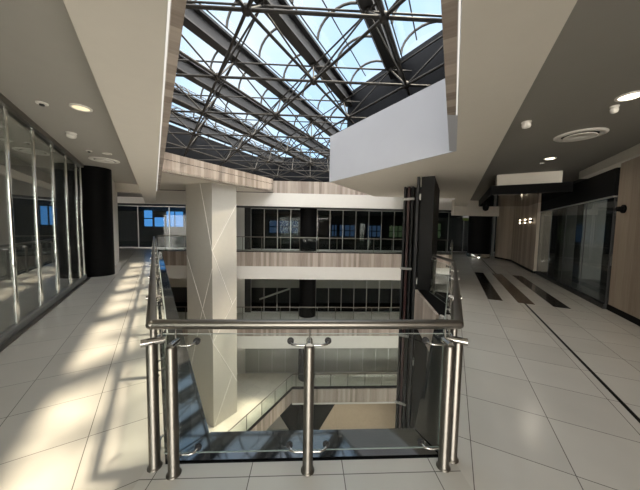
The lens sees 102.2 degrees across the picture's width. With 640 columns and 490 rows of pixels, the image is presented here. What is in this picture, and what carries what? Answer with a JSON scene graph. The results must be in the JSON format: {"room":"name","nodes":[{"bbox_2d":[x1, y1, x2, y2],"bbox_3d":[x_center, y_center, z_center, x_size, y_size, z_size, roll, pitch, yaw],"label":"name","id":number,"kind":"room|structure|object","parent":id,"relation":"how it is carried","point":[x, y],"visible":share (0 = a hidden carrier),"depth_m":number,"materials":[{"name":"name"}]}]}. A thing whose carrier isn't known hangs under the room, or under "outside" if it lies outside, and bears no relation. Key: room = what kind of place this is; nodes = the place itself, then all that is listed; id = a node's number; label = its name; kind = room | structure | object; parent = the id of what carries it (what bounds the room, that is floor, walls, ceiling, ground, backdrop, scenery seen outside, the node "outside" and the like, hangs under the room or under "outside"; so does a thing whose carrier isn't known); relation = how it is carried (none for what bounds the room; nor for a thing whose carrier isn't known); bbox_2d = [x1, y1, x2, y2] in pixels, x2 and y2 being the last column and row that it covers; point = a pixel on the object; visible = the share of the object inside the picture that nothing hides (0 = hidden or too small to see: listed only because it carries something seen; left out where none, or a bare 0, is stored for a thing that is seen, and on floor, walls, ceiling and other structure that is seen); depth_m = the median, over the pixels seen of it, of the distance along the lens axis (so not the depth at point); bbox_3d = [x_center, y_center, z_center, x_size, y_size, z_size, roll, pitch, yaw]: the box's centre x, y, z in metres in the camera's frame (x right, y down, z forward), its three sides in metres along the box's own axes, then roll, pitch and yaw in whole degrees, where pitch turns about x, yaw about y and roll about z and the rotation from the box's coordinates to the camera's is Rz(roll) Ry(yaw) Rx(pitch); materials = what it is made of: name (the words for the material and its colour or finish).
{"room":"shopping mall","nodes":[
{"label":"shopping mall","id":0,"kind":"room"},
{"bbox_2d":[0,109,54,168],"bbox_3d":[-6.088,-1.948,1.599,4.550,0.068,13.500,-1,4,-33],"label":"ceiling","id":1,"kind":"structure","parent":0,"point":[19,136],"depth_m":5.83,"materials":[{"name":"beige paint"}]},
{"bbox_2d":[0,164,60,277],"bbox_3d":[-9.717,-0.708,7.312,4.550,3.390,0.150,-1,4,-33],"label":"wall","id":2,"kind":"structure","parent":0,"point":[21,176],"depth_m":7.79,"materials":[{"name":"glass"}]},
{"bbox_2d":[112,180,118,264],"bbox_3d":[-8.645,-0.867,9.983,1.040,3.400,3.000,-1,4,-33],"label":"wall","id":3,"kind":"structure","parent":0,"point":[114,193],"depth_m":10.77,"materials":[{"name":"white paint"}]},
{"bbox_2d":[144,210,152,226],"bbox_3d":[-15.425,-2.391,23.199,0.800,1.500,0.060,1,4,-3],"label":"window","id":4,"kind":"structure","parent":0,"point":[148,214],"depth_m":23.17,"materials":[{"name":"blue glass"}]},
{"bbox_2d":[154,217,164,226],"bbox_3d":[-14.456,-2.078,23.264,0.950,0.900,0.060,1,4,-3],"label":"window","id":5,"kind":"structure","parent":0,"point":[158,221],"depth_m":23.24,"materials":[{"name":"blue glass"}]},
{"bbox_2d":[166,211,183,226],"bbox_3d":[-13.103,-2.333,23.310,1.550,1.450,0.060,1,4,-3],"label":"window","id":6,"kind":"structure","parent":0,"point":[176,217],"depth_m":23.29,"materials":[{"name":"blue glass"}]},
{"bbox_2d":[156,170,271,191],"bbox_3d":[-6.850,-3.325,13.611,7.900,0.100,5.800,1,4,-3],"label":"soffit","id":7,"kind":"structure","parent":0,"point":[169,181],"depth_m":13.54,"materials":[{"name":"beige paint"}]},
{"bbox_2d":[236,208,244,373],"bbox_3d":[-6.068,3.486,19.160,0.980,12.420,0.300,1,4,-3],"label":"wall","id":8,"kind":"structure","parent":0,"point":[240,212],"depth_m":19.00,"materials":[{"name":"white paint"}]},
{"bbox_2d":[245,208,250,311],"bbox_3d":[-5.313,1.151,19.042,0.450,7.720,0.200,1,4,-3],"label":"wall pier","id":9,"kind":"object","parent":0,"point":[247,210],"visible":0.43,"depth_m":18.87,"materials":[{"name":"metal"}]},
{"bbox_2d":[269,220,297,233],"bbox_3d":[-3.349,-1.668,23.803,2.700,1.200,0.060,1,4,-3],"label":"window","id":10,"kind":"structure","parent":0,"point":[283,225],"depth_m":23.78,"materials":[{"name":"blue glass"}]},
{"bbox_2d":[171,287,399,302],"bbox_3d":[-1.082,3.403,21.942,40.000,3.000,0.200,1,4,-3],"label":"wall","id":11,"kind":"structure","parent":0,"point":[179,293],"depth_m":21.98,"materials":[{"name":"glass"}]},
{"bbox_2d":[175,302,399,311],"bbox_3d":[-1.050,5.137,20.728,40.000,0.298,2.450,1,4,-3],"label":"floor","id":12,"kind":"structure","parent":0,"point":[253,305],"depth_m":20.84,"materials":[{"name":"tile"}]},
{"bbox_2d":[178,312,398,318],"bbox_3d":[-0.947,5.282,18.500,48.000,0.300,1.920,1,4,-3],"label":"floor","id":13,"kind":"structure","parent":0,"point":[247,315],"depth_m":18.68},
{"bbox_2d":[176,306,399,318],"bbox_3d":[-1.441,4.681,17.483,18.300,1.013,0.108,1,4,-3],"label":"glass balustrade","id":14,"kind":"object","parent":13,"relation":"on","point":[176,306],"visible":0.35,"depth_m":17.49,"materials":[{"name":"metal"}]},
{"bbox_2d":[251,279,398,312],"bbox_3d":[1.605,3.634,19.473,13.532,2.950,0.080,1,4,-3],"label":"shopfront","id":15,"kind":"object","parent":13,"relation":"on","point":[378,311],"visible":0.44,"depth_m":19.54,"materials":[{"name":"grey metal"}]},
{"bbox_2d":[182,329,398,335],"bbox_3d":[-2.149,5.652,17.335,24.500,0.920,0.100,1,4,-3],"label":"fascia","id":16,"kind":"object","parent":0,"point":[183,330],"visible":0.14,"depth_m":17.39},
{"bbox_2d":[184,336,398,348],"bbox_3d":[-2.163,6.530,17.377,24.500,0.840,0.130,1,4,-3],"label":"fascia","id":17,"kind":"object","parent":16,"relation":"attached to","point":[243,342],"visible":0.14,"depth_m":17.41,"materials":[{"name":"white paint"}]},
{"bbox_2d":[207,372,396,432],"bbox_3d":[-0.703,10.434,11.736,48.000,0.300,16.100,1,4,-3],"label":"floor","id":18,"kind":"structure","parent":0,"point":[252,388],"depth_m":18.12,"materials":[{"name":"tile"}]},
{"bbox_2d":[185,182,236,427],"bbox_3d":[-6.275,3.292,15.254,2.825,13.304,2.200,3,4,28],"label":"column","id":19,"kind":"structure","parent":18,"relation":"on","point":[211,236],"depth_m":14.21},
{"bbox_2d":[247,387,292,430],"bbox_3d":[-3.993,10.025,13.636,0.050,0.164,9.124,3,4,27],"label":"kerb","id":20,"kind":"object","parent":18,"relation":"on","point":[291,388],"visible":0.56,"depth_m":15.32,"materials":[{"name":"black paint"}]},
{"bbox_2d":[251,389,292,430],"bbox_3d":[-4.034,10.568,13.687,0.120,0.925,9.124,3,4,27],"label":"fascia","id":21,"kind":"object","parent":18,"relation":"attached to","point":[266,422],"visible":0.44,"depth_m":15.92,"materials":[{"name":"brown wood"}]},
{"bbox_2d":[227,373,396,431],"bbox_3d":[-0.214,9.497,16.172,15.563,1.013,4.537,-1,4,-31],"label":"glass balustrade","id":22,"kind":"object","parent":18,"relation":"on","point":[334,373],"visible":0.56,"depth_m":17.21,"materials":[{"name":"metal"}]},
{"bbox_2d":[245,348,397,372],"bbox_3d":[1.324,8.321,19.767,13.932,2.950,0.080,1,4,-3],"label":"shopfront","id":23,"kind":"object","parent":18,"relation":"on","point":[283,360],"visible":0.44,"depth_m":19.75,"materials":[{"name":"grey glass"}]},
{"bbox_2d":[293,385,396,388],"bbox_3d":[3.369,9.875,17.942,10.500,0.164,0.050,1,4,-3],"label":"kerb","id":24,"kind":"object","parent":18,"relation":"on","point":[381,386],"visible":0.64,"depth_m":17.84,"materials":[{"name":"black paint"}]},
{"bbox_2d":[167,78,444,182],"bbox_3d":[-0.980,-3.421,9.161,14.220,0.030,18.400,1,4,-3],"label":"ceiling","id":25,"kind":"structure","parent":0,"point":[443,78],"depth_m":7.00,"materials":[{"name":"white paint"}]},
{"bbox_2d":[157,0,186,190],"bbox_3d":[-3.651,-2.720,5.898,0.078,1.700,11.534,-1,4,-33],"label":"fascia","id":26,"kind":"object","parent":25,"relation":"attached to","point":[177,8],"visible":0.46,"depth_m":2.29,"materials":[{"name":"brown wood"}]},
{"bbox_2d":[162,152,272,191],"bbox_3d":[-4.917,-3.669,13.712,0.120,0.840,7.012,3,4,31],"label":"fascia","id":27,"kind":"object","parent":25,"relation":"attached to","point":[168,165],"visible":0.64,"depth_m":12.89,"materials":[{"name":"brown wood"}]},
{"bbox_2d":[165,30,444,181],"bbox_3d":[-0.962,-4.484,9.092,14.428,2.100,18.640,1,4,-3],"label":"wall","id":28,"kind":"structure","parent":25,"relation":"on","point":[415,63],"depth_m":8.90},
{"bbox_2d":[183,3,339,136],"bbox_3d":[0.026,-5.371,11.299,0.340,0.420,16.080,3,4,27],"label":"roof beam","id":29,"kind":"structure","parent":28,"relation":"attached to","point":[198,22],"depth_m":7.12,"materials":[{"name":"metal"}]},
{"bbox_2d":[180,50,328,146],"bbox_3d":[-0.778,-5.963,11.679,1.478,0.636,16.230,3,4,27],"label":"vault","id":30,"kind":"object","parent":29,"relation":"on","point":[216,52],"visible":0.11,"depth_m":9.14,"materials":[{"name":"grey metal"}]},
{"bbox_2d":[196,0,343,129],"bbox_3d":[0.850,-5.881,10.847,1.478,0.636,18.330,3,4,27],"label":"vault","id":31,"kind":"object","parent":29,"relation":"on","point":[209,12],"visible":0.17,"depth_m":7.38,"materials":[{"name":"grey metal"}]},
{"bbox_2d":[165,0,443,181],"bbox_3d":[-1.037,-4.432,9.098,13.904,1.204,18.408,1,4,-3],"label":"frame","id":32,"kind":"object","parent":28,"relation":"attached to","point":[247,9],"visible":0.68,"depth_m":6.24,"materials":[{"name":"paint"}]},
{"bbox_2d":[169,112,284,163],"bbox_3d":[-4.851,-5.618,13.807,0.340,0.420,9.750,3,4,27],"label":"roof beam","id":33,"kind":"structure","parent":32,"relation":"on","point":[190,123],"depth_m":12.95,"materials":[{"name":"metal"}]},
{"bbox_2d":[171,105,278,154],"bbox_3d":[-5.648,-6.211,14.201,1.477,0.636,9.870,3,4,27],"label":"vault","id":34,"kind":"object","parent":33,"relation":"on","point":[175,107],"visible":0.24,"depth_m":13.96,"materials":[{"name":"grey metal"}]},
{"bbox_2d":[172,87,314,162],"bbox_3d":[-3.223,-5.536,12.975,0.340,0.420,11.850,3,4,27],"label":"roof beam","id":35,"kind":"structure","parent":32,"relation":"on","point":[200,104],"depth_m":11.38,"materials":[{"name":"metal"}]},
{"bbox_2d":[171,83,304,156],"bbox_3d":[-4.027,-6.128,13.356,1.477,0.636,12.000,3,4,27],"label":"vault","id":36,"kind":"object","parent":35,"relation":"on","point":[180,86],"visible":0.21,"depth_m":12.51,"materials":[{"name":"grey metal"}]},
{"bbox_2d":[176,54,329,159],"bbox_3d":[-1.595,-5.454,12.144,0.340,0.420,13.950,3,4,27],"label":"roof beam","id":37,"kind":"structure","parent":32,"relation":"on","point":[246,105],"depth_m":9.39,"materials":[{"name":"metal"}]},
{"bbox_2d":[174,85,319,157],"bbox_3d":[-2.399,-6.046,12.524,1.478,0.636,14.100,3,4,27],"label":"vault","id":38,"kind":"object","parent":37,"relation":"on","point":[174,85],"visible":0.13,"depth_m":11.59,"materials":[{"name":"grey metal"}]},
{"bbox_2d":[254,0,352,106],"bbox_3d":[-0.731,-5.032,5.864,0.340,0.420,7.800,3,4,27],"label":"roof beam","id":39,"kind":"structure","parent":32,"relation":"on","point":[292,28],"depth_m":6.46,"materials":[{"name":"metal"}]},
{"bbox_2d":[289,0,384,90],"bbox_3d":[-0.155,-5.516,4.934,1.477,0.636,9.030,3,4,27],"label":"vault","id":40,"kind":"object","parent":39,"relation":"on","point":[291,1],"visible":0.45,"depth_m":7.07,"materials":[{"name":"grey metal"}]},
{"bbox_2d":[357,0,400,79],"bbox_3d":[0.408,-4.898,4.088,0.340,0.420,7.830,3,4,27],"label":"roof beam","id":41,"kind":"structure","parent":32,"relation":"on","point":[363,4],"depth_m":6.15,"materials":[{"name":"metal"}]},
{"bbox_2d":[384,0,433,58],"bbox_3d":[1.025,-5.386,3.238,1.477,0.636,8.880,3,4,27],"label":"vault","id":42,"kind":"object","parent":41,"relation":"on","point":[391,21],"visible":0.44,"depth_m":6.86,"materials":[{"name":"grey metal"}]},
{"bbox_2d":[273,181,367,194],"bbox_3d":[3.107,-3.662,17.008,12.300,0.800,0.100,1,4,-3],"label":"fascia","id":43,"kind":"object","parent":25,"relation":"attached to","point":[300,187],"visible":0.43,"depth_m":16.79,"materials":[{"name":"beige wood"}]},
{"bbox_2d":[329,79,456,181],"bbox_3d":[1.381,-2.488,6.218,0.030,1.370,3.972,-1,4,-33],"label":"bulkhead","id":44,"kind":"object","parent":25,"relation":"attached to","point":[413,128],"visible":0.81,"depth_m":5.72,"materials":[{"name":"white paint"}]},
{"bbox_2d":[447,0,461,150],"bbox_3d":[2.016,-2.324,3.853,0.114,1.370,1.682,3,4,27],"label":"bulkhead","id":45,"kind":"object","parent":25,"relation":"attached to","point":[452,119],"visible":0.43,"depth_m":3.59,"materials":[{"name":"white paint"}]},
{"bbox_2d":[278,403,334,430],"bbox_3d":[-11.558,14.895,14.989,26.750,0.400,23.000,1,4,-3],"label":"floor","id":46,"kind":"structure","parent":0,"point":[289,416],"depth_m":21.82,"materials":[{"name":"black tile"}]},
{"bbox_2d":[266,416,288,430],"bbox_3d":[-3.898,14.386,20.977,2.800,0.090,1.700,1,4,-3],"label":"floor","id":47,"kind":"structure","parent":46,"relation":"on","point":[278,424],"depth_m":20.46,"materials":[{"name":"beige tile"}]},
{"bbox_2d":[297,208,316,429],"bbox_3d":[-0.953,5.950,18.855,1.200,17.120,1.200,1,4,-3],"label":"round column","id":48,"kind":"structure","parent":0,"point":[308,216],"depth_m":18.14,"materials":[{"name":"black paint"}]},
{"bbox_2d":[118,211,496,302],"bbox_3d":[-1.360,4.644,27.478,48.000,19.600,0.300,1,4,-3],"label":"wall","id":49,"kind":"structure","parent":0,"point":[127,220],"depth_m":26.96,"materials":[{"name":"paint"}]},
{"bbox_2d":[0,241,639,489],"bbox_3d":[-0.514,1.085,10.581,48.000,0.312,33.000,1,4,-3],"label":"floor","id":50,"kind":"structure","parent":0,"point":[532,416],"depth_m":2.50,"materials":[{"name":"tile"}]},
{"bbox_2d":[0,93,90,351],"bbox_3d":[-3.940,-0.324,2.864,0.205,3.399,11.600,-1,4,-33],"label":"window frame","id":51,"kind":"structure","parent":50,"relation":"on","point":[68,167],"depth_m":5.50,"materials":[{"name":"grey metal"}]},
{"bbox_2d":[81,165,114,276],"bbox_3d":[-7.137,-0.729,8.271,0.800,3.399,0.800,1,4,-3],"label":"round column","id":52,"kind":"structure","parent":50,"relation":"on","point":[97,199],"depth_m":7.99,"materials":[{"name":"black paint"}]},
{"bbox_2d":[118,205,185,248],"bbox_3d":[-11.917,-1.286,18.527,10.950,3.020,0.080,1,4,-3],"label":"shopfront","id":53,"kind":"object","parent":50,"relation":"on","point":[118,205],"visible":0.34,"depth_m":18.48,"materials":[{"name":"grey metal"}]},
{"bbox_2d":[140,236,168,472],"bbox_3d":[-5.250,0.503,8.195,0.155,1.016,15.502,-1,4,-33],"label":"glass balustrade","id":54,"kind":"object","parent":50,"relation":"on","point":[151,344],"visible":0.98,"depth_m":1.72,"materials":[{"name":"metal"}]},
{"bbox_2d":[158,235,446,253],"bbox_3d":[-0.860,-0.002,17.203,19.300,1.013,0.108,1,4,-3],"label":"glass balustrade","id":55,"kind":"object","parent":50,"relation":"on","point":[158,235],"visible":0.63,"depth_m":17.14,"materials":[{"name":"metal"}]},
{"bbox_2d":[158,250,448,254],"bbox_3d":[-0.863,0.487,17.132,19.300,0.054,0.050,1,4,-3],"label":"kerb","id":56,"kind":"object","parent":50,"relation":"on","point":[158,250],"visible":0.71,"depth_m":17.12,"materials":[{"name":"black paint"}]},
{"bbox_2d":[161,251,450,267],"bbox_3d":[-0.321,0.987,17.114,20.003,0.920,0.100,1,4,-3],"label":"fascia","id":57,"kind":"object","parent":50,"relation":"attached to","point":[281,259],"visible":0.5,"depth_m":17.05,"materials":[{"name":"beige wood"}]},
{"bbox_2d":[165,265,450,279],"bbox_3d":[-0.335,1.866,17.156,20.003,0.840,0.130,1,4,-3],"label":"fascia","id":58,"kind":"object","parent":57,"relation":"attached to","point":[173,271],"visible":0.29,"depth_m":17.08,"materials":[{"name":"white paint"}]},
{"bbox_2d":[151,319,463,480],"bbox_3d":[-0.074,1.011,1.733,2.118,1.016,0.141,1,4,-3],"label":"glass balustrade","id":59,"kind":"object","parent":50,"relation":"on","point":[171,359],"visible":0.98,"depth_m":1.71,"materials":[{"name":"metal"}]},
{"bbox_2d":[251,208,402,250],"bbox_3d":[1.688,-1.090,19.168,13.532,3.020,0.080,1,4,-3],"label":"shopfront","id":60,"kind":"object","parent":50,"relation":"on","point":[251,208],"visible":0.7,"depth_m":19.12,"materials":[{"name":"grey metal"}]},
{"bbox_2d":[414,289,438,350],"bbox_3d":[2.453,1.744,6.083,0.060,0.920,2.111,2,4,10],"label":"fascia","id":61,"kind":"object","parent":50,"relation":"attached to","point":[423,309],"visible":0.5,"depth_m":5.96,"materials":[{"name":"brown wood"}]},
{"bbox_2d":[417,289,450,315],"bbox_3d":[2.642,1.294,6.022,0.308,0.032,2.111,2,4,10],"label":"ledge","id":62,"kind":"object","parent":50,"relation":"on","point":[433,301],"visible":0.88,"depth_m":5.87,"materials":[{"name":"black paint"}]},
{"bbox_2d":[434,291,448,317],"bbox_3d":[2.547,1.296,5.943,0.740,0.016,2.154,3,4,27],"label":"inlay","id":63,"kind":"object","parent":50,"relation":"on","point":[441,295],"visible":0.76,"depth_m":6.35,"materials":[{"name":"black tile"}]},
{"bbox_2d":[430,254,467,463],"bbox_3d":[2.068,0.892,4.156,0.472,1.016,5.269,3,4,22],"label":"glass balustrade","id":64,"kind":"object","parent":50,"relation":"on","point":[454,298],"visible":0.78,"depth_m":1.82,"materials":[{"name":"metal"}]},
{"bbox_2d":[437,212,494,252],"bbox_3d":[12.054,-0.941,19.655,7.150,3.020,0.080,1,4,-3],"label":"shopfront","id":65,"kind":"object","parent":50,"relation":"on","point":[439,212],"visible":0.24,"depth_m":19.57,"materials":[{"name":"grey metal"}]},
{"bbox_2d":[466,216,491,257],"bbox_3d":[9.921,-0.934,16.046,1.280,3.399,1.280,1,4,-3],"label":"doorway","id":66,"kind":"structure","parent":50,"relation":"on","point":[479,227],"depth_m":15.57,"materials":[{"name":"black paint"}]},
{"bbox_2d":[475,272,502,300],"bbox_3d":[5.220,1.200,8.159,0.290,0.014,4.550,3,4,27],"label":"inlay","id":67,"kind":"object","parent":50,"relation":"on","point":[489,290],"visible":1,"depth_m":7.47,"materials":[{"name":"tile"}]},
{"bbox_2d":[490,216,495,255],"bbox_3d":[10.952,-0.732,17.060,1.140,2.900,0.120,1,4,-3],"label":"door","id":68,"kind":"structure","parent":50,"relation":"on","point":[494,217],"depth_m":17.06,"materials":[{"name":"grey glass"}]},
{"bbox_2d":[493,274,534,304],"bbox_3d":[5.744,1.227,7.889,0.310,0.014,4.550,3,4,27],"label":"inlay","id":69,"kind":"object","parent":50,"relation":"on","point":[516,293],"visible":0.88,"depth_m":7.14,"materials":[{"name":"brown tile"}]},
{"bbox_2d":[512,275,570,308],"bbox_3d":[6.295,1.255,7.605,0.290,0.014,4.550,3,4,27],"label":"inlay","id":70,"kind":"object","parent":50,"relation":"on","point":[551,300],"visible":1,"depth_m":6.85,"materials":[{"name":"tile"}]},
{"bbox_2d":[484,262,639,422],"bbox_3d":[6.351,1.159,9.121,0.035,0.012,16.100,3,4,27],"label":"inlay","id":71,"kind":"object","parent":50,"relation":"on","point":[627,408],"visible":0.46,"depth_m":3.00,"materials":[{"name":"black tile"}]},
{"bbox_2d":[554,205,577,271],"bbox_3d":[10.528,-0.501,10.980,0.560,3.189,0.560,3,4,27],"label":"pillar","id":72,"kind":"structure","parent":50,"relation":"on","point":[571,211],"depth_m":10.80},
{"bbox_2d":[535,196,617,308],"bbox_3d":[7.348,0.047,7.770,0.080,2.420,5.186,3,4,27],"label":"shopfront","id":73,"kind":"object","parent":50,"relation":"on","point":[588,298],"visible":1,"depth_m":6.63,"materials":[{"name":"metal"}]},
{"bbox_2d":[572,200,606,279],"bbox_3d":[9.608,-0.402,9.207,0.560,3.189,0.560,3,4,27],"label":"pillar","id":74,"kind":"structure","parent":50,"relation":"on","point":[596,211],"depth_m":9.00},
{"bbox_3d":[1.572,1.620,3.369,1.715,0.248,2.760,1,4,-3],"label":"slab edge","id":75,"kind":"structure","parent":50,"relation":"attached to","visible":0},
{"bbox_2d":[414,329,442,452],"bbox_3d":[1.534,1.468,3.377,0.200,0.048,3.253,3,4,27],"label":"ledge","id":76,"kind":"object","parent":75,"relation":"on","point":[427,420],"visible":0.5,"depth_m":2.51,"materials":[{"name":"black stone"}]},
{"bbox_3d":[-0.112,1.683,1.936,1.923,0.248,0.330,1,4,-3],"label":"slab edge","id":77,"kind":"structure","parent":50,"relation":"attached to","visible":0},
{"bbox_2d":[165,455,437,463],"bbox_3d":[-0.102,1.545,1.827,1.951,0.038,0.030,1,4,-3],"label":"channel","id":78,"kind":"object","parent":77,"relation":"on","point":[397,457],"visible":0.25,"depth_m":1.83,"materials":[{"name":"black paint"}]},
{"bbox_2d":[166,428,437,461],"bbox_3d":[-0.109,1.531,1.966,1.937,0.048,0.250,1,4,-3],"label":"ledge","id":79,"kind":"object","parent":77,"relation":"on","point":[389,437],"visible":0.75,"depth_m":1.95,"materials":[{"name":"black stone"}]},
{"bbox_3d":[-5.744,1.110,9.268,9.059,0.248,15.260,1,4,-3],"label":"slab edge","id":80,"kind":"structure","parent":50,"relation":"attached to","visible":0},
{"bbox_2d":[156,251,208,461],"bbox_3d":[-5.720,0.958,9.307,0.310,0.048,17.686,-1,4,-33],"label":"glass panel","id":81,"kind":"object","parent":80,"relation":"on","point":[193,426],"visible":0.62,"depth_m":2.54,"materials":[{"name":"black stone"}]},
{"bbox_2d":[0,0,639,217],"bbox_3d":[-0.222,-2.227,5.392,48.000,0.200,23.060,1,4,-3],"label":"ceiling","id":82,"kind":"structure","parent":0,"point":[594,59],"depth_m":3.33,"materials":[{"name":"grey paint"}]},
{"bbox_2d":[69,103,92,111],"bbox_3d":[-3.639,-2.084,3.929,0.270,0.016,0.270,1,4,-3],"label":"recessed light","id":83,"kind":"object","parent":82,"relation":"in","point":[78,107],"visible":1,"depth_m":3.91,"materials":[{"name":"white plastic"}]},
{"bbox_2d":[88,157,119,163],"bbox_3d":[-5.928,-2.318,7.099,0.680,0.036,0.680,1,4,-3],"label":"ceiling vent","id":84,"kind":"object","parent":82,"relation":"in","point":[98,159],"visible":1,"depth_m":7.02,"materials":[{"name":"white plastic"}]},
{"bbox_2d":[115,183,140,193],"bbox_3d":[-8.575,-2.470,11.157,1.390,0.350,0.500,-1,4,-33],"label":"beam","id":85,"kind":"structure","parent":82,"relation":"attached to","point":[119,187],"depth_m":11.08,"materials":[{"name":"beige paint"}]},
{"bbox_2d":[156,0,170,190],"bbox_3d":[-3.723,-1.900,5.949,0.012,0.046,11.496,-1,4,-33],"label":"led strip","id":86,"kind":"object","parent":82,"relation":"attached to","point":[169,1],"visible":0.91,"depth_m":2.29,"materials":[{"name":"white plastic"}]},
{"bbox_2d":[117,190,454,209],"bbox_3d":[-1.750,-2.921,16.802,30.000,0.860,0.100,1,4,-3],"label":"fascia","id":87,"kind":"object","parent":82,"relation":"attached to","point":[162,196],"visible":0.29,"depth_m":16.78,"materials":[{"name":"white paint"}]},
{"bbox_2d":[441,0,460,114],"bbox_3d":[1.117,-2.393,2.124,0.093,1.700,2.300,3,4,27],"label":"fascia","id":88,"kind":"object","parent":82,"relation":"attached to","point":[449,8],"visible":1,"depth_m":2.02,"materials":[{"name":"brown wood"}]},
{"bbox_2d":[456,0,460,114],"bbox_3d":[1.168,-1.571,2.178,0.012,0.046,2.247,3,4,27],"label":"led strip","id":89,"kind":"object","parent":82,"relation":"attached to","point":[459,9],"visible":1,"depth_m":2.03,"materials":[{"name":"white plastic"}]},
{"bbox_2d":[451,200,499,215],"bbox_3d":[9.153,-2.167,15.203,2.750,0.900,0.250,1,4,-3],"label":"beam","id":90,"kind":"structure","parent":82,"relation":"attached to","point":[472,209],"depth_m":15.08,"materials":[{"name":"beige paint"}]},
{"bbox_2d":[479,182,572,206],"bbox_3d":[7.345,-1.963,9.786,1.950,0.630,4.700,3,4,27],"label":"canopy","id":91,"kind":"object","parent":82,"relation":"hanging from","point":[521,194],"visible":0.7,"depth_m":8.04,"materials":[{"name":"paint"}]},
{"bbox_2d":[495,171,562,185],"bbox_3d":[6.313,-2.002,7.866,1.570,0.340,0.250,3,4,27],"label":"bulkhead","id":92,"kind":"object","parent":82,"relation":"attached to","point":[551,176],"visible":0.75,"depth_m":7.73,"materials":[{"name":"beige paint"}]},
{"bbox_2d":[553,127,609,141],"bbox_3d":[4.714,-1.976,4.683,0.720,0.036,0.720,1,4,-3],"label":"ceiling vent","id":93,"kind":"object","parent":82,"relation":"in","point":[588,133],"visible":1,"depth_m":4.60,"materials":[{"name":"white plastic"}]},
{"bbox_2d":[579,143,639,178],"bbox_3d":[4.906,-1.712,1.986,0.420,0.210,12.200,3,4,27],"label":"bulkhead","id":94,"kind":"object","parent":82,"relation":"attached to","point":[615,161],"visible":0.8,"depth_m":6.02,"materials":[{"name":"beige paint"}]},
{"bbox_2d":[614,90,639,101],"bbox_3d":[3.996,-1.911,3.320,0.280,0.016,0.280,1,4,-3],"label":"recessed light","id":95,"kind":"object","parent":82,"relation":"in","point":[633,95],"visible":1,"depth_m":3.33,"materials":[{"name":"white plastic"}]},
{"bbox_2d":[328,224,336,235],"bbox_3d":[1.191,-1.353,24.033,0.800,1.100,0.060,1,4,-3],"label":"window","id":96,"kind":"structure","parent":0,"point":[333,228],"depth_m":24.02,"materials":[{"name":"blue glass"}]},
{"bbox_2d":[292,388,396,402],"bbox_3d":[4.062,10.432,17.935,11.900,0.920,0.100,1,4,-3],"label":"fascia","id":97,"kind":"object","parent":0,"point":[360,394],"visible":0.64,"depth_m":17.79,"materials":[{"name":"beige wood"}]},
{"bbox_2d":[292,402,394,404],"bbox_3d":[4.044,10.942,17.947,11.920,0.090,0.140,1,4,-3],"label":"fascia","id":98,"kind":"object","parent":97,"relation":"attached to","point":[336,402],"visible":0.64,"depth_m":17.80,"materials":[{"name":"white paint"}]},
{"bbox_2d":[339,225,354,236],"bbox_3d":[2.539,-1.334,24.097,1.500,1.100,0.060,1,4,-3],"label":"window","id":99,"kind":"structure","parent":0,"point":[348,230],"depth_m":24.07,"materials":[{"name":"blue glass"}]},
{"bbox_2d":[319,403,395,429],"bbox_3d":[11.426,14.965,18.561,23.000,0.400,18.000,1,4,-3],"label":"floor","id":100,"kind":"structure","parent":0,"point":[341,416],"depth_m":21.63,"materials":[{"name":"beige tile"}]},
{"bbox_2d":[395,176,439,428],"bbox_3d":[3.055,6.654,8.823,1.050,17.149,3.000,3,4,27],"label":"shaft","id":101,"kind":"object","parent":100,"relation":"on","point":[421,204],"visible":0.75,"depth_m":7.44,"materials":[{"name":"metal"}]},
{"bbox_2d":[367,225,380,236],"bbox_3d":[5.087,-1.297,24.216,1.400,1.100,0.060,1,4,-3],"label":"window","id":102,"kind":"structure","parent":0,"point":[374,230],"depth_m":24.19,"materials":[{"name":"blue glass"}]},
{"bbox_2d":[389,226,402,236],"bbox_3d":[7.134,-1.268,24.313,1.300,1.100,0.060,1,4,-3],"label":"window","id":103,"kind":"structure","parent":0,"point":[398,230],"depth_m":24.29,"materials":[{"name":"green glass"}]},
{"bbox_2d":[495,203,551,271],"bbox_3d":[10.038,-0.765,12.832,0.876,3.280,6.388,2,4,22],"label":"wall","id":104,"kind":"structure","parent":0,"point":[517,242],"depth_m":11.67,"materials":[{"name":"brown wood"}]},
{"bbox_2d":[495,257,545,273],"bbox_3d":[9.960,0.922,12.910,0.821,0.100,6.283,2,4,22],"label":"baseboard","id":105,"kind":"structure","parent":104,"relation":"attached to","point":[516,263],"depth_m":12.07,"materials":[{"name":"black paint"}]},
{"bbox_2d":[540,167,620,211],"bbox_3d":[7.445,-1.446,7.637,0.200,0.580,5.170,3,4,27],"label":"wall","id":106,"kind":"structure","parent":0,"point":[606,184],"depth_m":6.35,"materials":[{"name":"black paint"}]},
{"bbox_2d":[550,208,615,253],"bbox_3d":[23.526,6.078,12.017,0.300,19.600,33.000,1,4,-3],"label":"wall","id":107,"kind":"structure","parent":0,"point":[608,222],"depth_m":20.77,"materials":[{"name":"paint"}]},
{"bbox_2d":[608,156,639,318],"bbox_3d":[4.117,0.039,1.054,0.350,2.950,9.650,3,4,27],"label":"wall","id":108,"kind":"structure","parent":0,"point":[624,292],"depth_m":5.00,"materials":[{"name":"brown wood"}]},
{"bbox_2d":[607,304,639,325],"bbox_3d":[4.068,1.569,1.176,0.310,0.120,9.670,3,4,27],"label":"baseboard","id":109,"kind":"structure","parent":108,"relation":"attached to","point":[614,310],"depth_m":4.96,"materials":[{"name":"black paint"}]},
{"bbox_3d":[-0.993,1.954,20.507,40.000,0.120,2.480,1,4,-3],"label":"ceiling","id":110,"kind":"structure","parent":0,"visible":0},
{"bbox_2d":[169,278,400,288],"bbox_3d":[-1.023,2.730,20.898,40.000,1.480,0.200,1,4,-3],"label":"bulkhead","id":111,"kind":"object","parent":110,"relation":"attached to","point":[174,282],"depth_m":20.88,"materials":[{"name":"beige paint"}]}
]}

